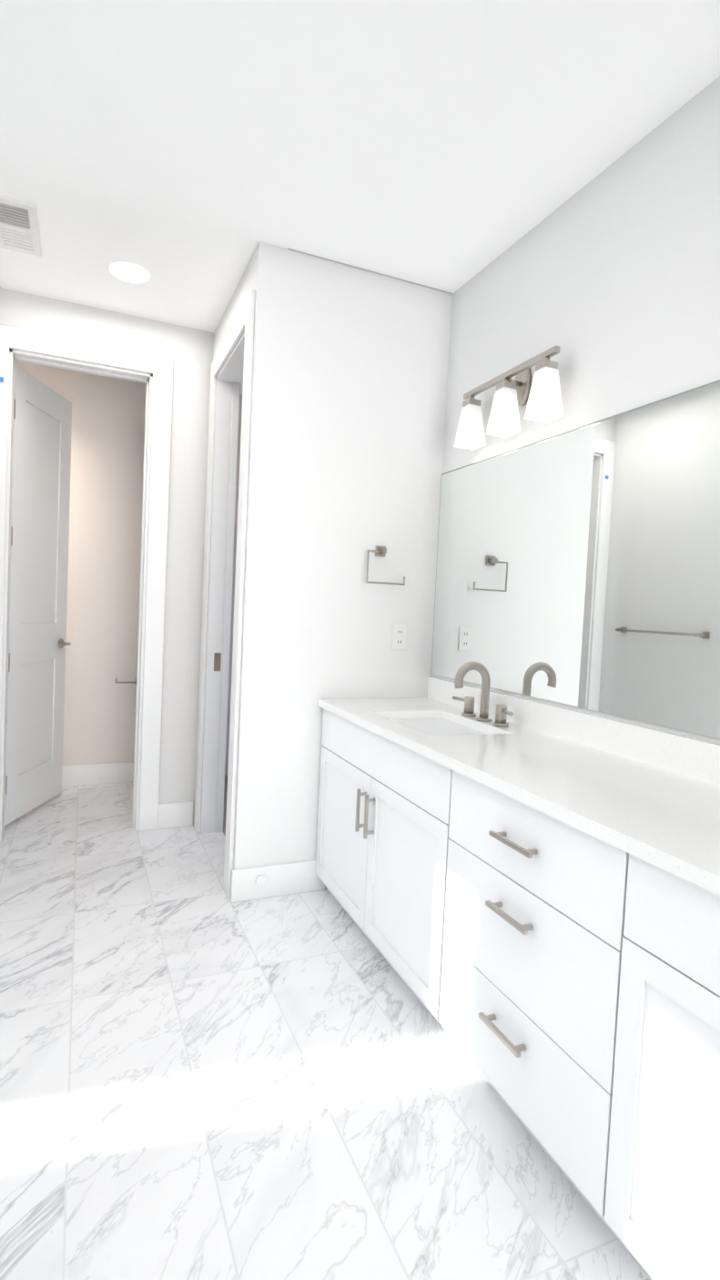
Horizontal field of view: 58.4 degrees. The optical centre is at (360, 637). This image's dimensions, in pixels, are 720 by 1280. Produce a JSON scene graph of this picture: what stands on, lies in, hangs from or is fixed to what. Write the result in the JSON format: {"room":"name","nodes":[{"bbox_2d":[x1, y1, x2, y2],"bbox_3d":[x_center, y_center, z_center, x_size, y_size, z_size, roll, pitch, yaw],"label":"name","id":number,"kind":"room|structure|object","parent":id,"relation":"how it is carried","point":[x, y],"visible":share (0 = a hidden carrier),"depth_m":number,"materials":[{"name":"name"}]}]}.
{"room":"bathroom","nodes":[
{"label":"bathroom","id":0,"kind":"room"},
{"bbox_2d":[0,287,213,824],"bbox_3d":[-1.398,-0.322,3.467,1.093,2.764,0.120,2,3,-23],"label":"wall","id":1,"kind":"structure","parent":0,"point":[188,350],"depth_m":3.56,"materials":[{"name":"paint"}]},
{"bbox_2d":[4,364,71,825],"bbox_3d":[-1.865,-0.218,3.717,0.153,2.440,0.676,3,3,1],"label":"door","id":2,"kind":"structure","parent":1,"relation":"in","point":[39,544],"depth_m":3.70,"materials":[{"name":"paint"}]},
{"bbox_2d":[0,325,172,842],"bbox_3d":[-1.500,-0.233,3.429,0.879,2.580,0.156,2,3,-23],"label":"door frame","id":3,"kind":"structure","parent":1,"relation":"attached to","point":[158,380],"depth_m":3.47,"materials":[{"name":"paint"}]},
{"bbox_2d":[157,801,193,829],"bbox_3d":[-1.043,1.002,3.632,0.204,0.140,0.014,2,3,-23],"label":"baseboard","id":4,"kind":"structure","parent":1,"relation":"attached to","point":[176,815],"depth_m":3.63,"materials":[{"name":"paint"}]},
{"bbox_2d":[15,360,242,775],"bbox_3d":[-1.863,-0.383,4.337,4.600,2.764,0.120,2,3,-23],"label":"wall","id":5,"kind":"structure","parent":0,"point":[107,442],"depth_m":4.33,"materials":[{"name":"paint"}]},
{"bbox_2d":[61,761,133,786],"bbox_3d":[-2.632,0.909,4.019,2.862,0.140,0.014,2,3,-23],"label":"baseboard","id":6,"kind":"structure","parent":5,"relation":"attached to","point":[94,774],"depth_m":4.38,"materials":[{"name":"paint"}]},
{"bbox_2d":[115,678,136,684],"bbox_3d":[-1.574,0.300,4.394,0.179,0.052,0.082,2,3,-23],"label":"toilet paper holder","id":7,"kind":"object","parent":5,"relation":"attached to","point":[126,682],"visible":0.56,"depth_m":4.35,"materials":[{"name":"silver metal"}]},
{"bbox_2d":[223,775,227,836],"bbox_3d":[-0.190,1.089,4.062,1.428,0.008,1.876,2,3,-23],"label":"floor","id":8,"kind":"structure","parent":0,"point":[225,804],"depth_m":4.05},
{"bbox_2d":[200,254,253,813],"bbox_3d":[-0.836,-0.306,3.695,0.120,2.764,1.876,2,3,-23],"label":"wall","id":9,"kind":"structure","parent":0,"point":[238,298],"depth_m":3.10,"materials":[{"name":"paint"}]},
{"bbox_2d":[193,290,255,898],"bbox_3d":[-0.633,-0.181,3.192,0.138,2.580,0.940,2,3,-23],"label":"door frame","id":10,"kind":"structure","parent":9,"relation":"attached to","point":[221,471],"depth_m":3.49,"materials":[{"name":"paint"}]},
{"bbox_2d":[0,782,650,1279],"bbox_3d":[-0.649,1.241,1.410,4.600,0.100,6.640,2,3,-23],"label":"floor","id":11,"kind":"structure","parent":0,"point":[202,1076],"depth_m":1.67,"materials":[{"name":"tile"}]},
{"bbox_2d":[315,676,719,1279],"bbox_3d":[0.618,0.753,1.673,0.586,0.970,2.875,2,3,-23],"label":"bathroom vanity","id":12,"kind":"object","parent":11,"relation":"on","point":[527,899],"visible":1,"depth_m":1.51,"materials":[{"name":"paint"}]},
{"bbox_2d":[452,660,513,726],"bbox_3d":[0.435,0.207,2.474,0.170,0.228,0.399,2,3,-23],"label":"faucet","id":13,"kind":"object","parent":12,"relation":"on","point":[502,710],"visible":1,"depth_m":2.47,"materials":[{"name":"silver metal"}]},
{"bbox_2d":[233,242,452,888],"bbox_3d":[-0.024,-0.235,2.965,1.038,2.764,0.110,2,3,-23],"label":"wall","id":14,"kind":"structure","parent":0,"point":[349,390],"depth_m":2.84,"materials":[{"name":"paint"}]},
{"bbox_2d":[255,874,266,885],"bbox_3d":[-0.429,1.054,2.793,0.044,0.044,0.012,2,3,-23],"label":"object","id":15,"kind":"object","parent":14,"relation":"attached to","point":[260,879],"visible":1,"depth_m":2.79,"materials":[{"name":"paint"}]},
{"bbox_2d":[230,860,325,902],"bbox_3d":[-0.353,1.070,2.841,0.430,0.140,0.014,2,3,-23],"label":"baseboard","id":16,"kind":"structure","parent":14,"relation":"attached to","point":[292,878],"depth_m":2.83,"materials":[{"name":"paint"}]},
{"bbox_2d":[365,545,405,585],"bbox_3d":[0.115,-0.327,2.930,0.194,0.173,0.050,2,3,-23],"label":"towel ring","id":17,"kind":"object","parent":14,"relation":"attached to","point":[380,551],"visible":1,"depth_m":2.90,"materials":[{"name":"silver metal"}]},
{"bbox_2d":[391,624,406,649],"bbox_3d":[0.184,-0.001,3.004,0.072,0.116,0.007,2,3,-23],"label":"electrical outlet plate","id":18,"kind":"object","parent":14,"relation":"attached to","point":[399,635],"visible":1,"depth_m":3.00,"materials":[{"name":"white plastic"}]},
{"bbox_2d":[0,0,719,395],"bbox_3d":[-0.514,-1.617,1.281,4.600,0.100,6.640,2,3,-23],"label":"ceiling","id":19,"kind":"structure","parent":0,"point":[450,146],"depth_m":1.99,"materials":[{"name":"paint"}]},
{"bbox_2d":[0,195,41,257],"bbox_3d":[-1.400,-1.663,2.621,0.170,0.011,0.400,2,3,-23],"label":"ceiling vent","id":20,"kind":"object","parent":19,"relation":"in","point":[19,230],"visible":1,"depth_m":2.62,"materials":[{"name":"white plastic"}]},
{"bbox_2d":[109,262,149,283],"bbox_3d":[-1.053,-1.664,2.946,0.172,0.006,0.172,2,3,-23],"label":"recessed light","id":21,"kind":"object","parent":19,"relation":"in","point":[129,272],"visible":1,"depth_m":2.94,"materials":[{"name":"white plastic"}]},
{"bbox_2d":[432,75,719,744],"bbox_3d":[1.287,-0.087,1.071,0.120,2.764,4.414,2,3,-23],"label":"wall","id":22,"kind":"structure","parent":0,"point":[607,280],"depth_m":2.08,"materials":[{"name":"paint"}]},
{"bbox_2d":[454,345,563,449],"bbox_3d":[0.572,-0.915,2.463,0.134,0.273,0.580,2,3,-23],"label":"sconce","id":23,"kind":"object","parent":22,"relation":"attached to","point":[543,395],"visible":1,"depth_m":2.43,"materials":[{"name":"white glass"}]},
{"bbox_2d":[430,379,719,739],"bbox_3d":[0.931,-0.211,1.743,0.006,0.947,2.884,2,3,-23],"label":"mirror","id":24,"kind":"object","parent":22,"relation":"attached to","point":[579,567],"visible":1,"depth_m":2.10,"materials":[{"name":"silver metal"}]}
]}

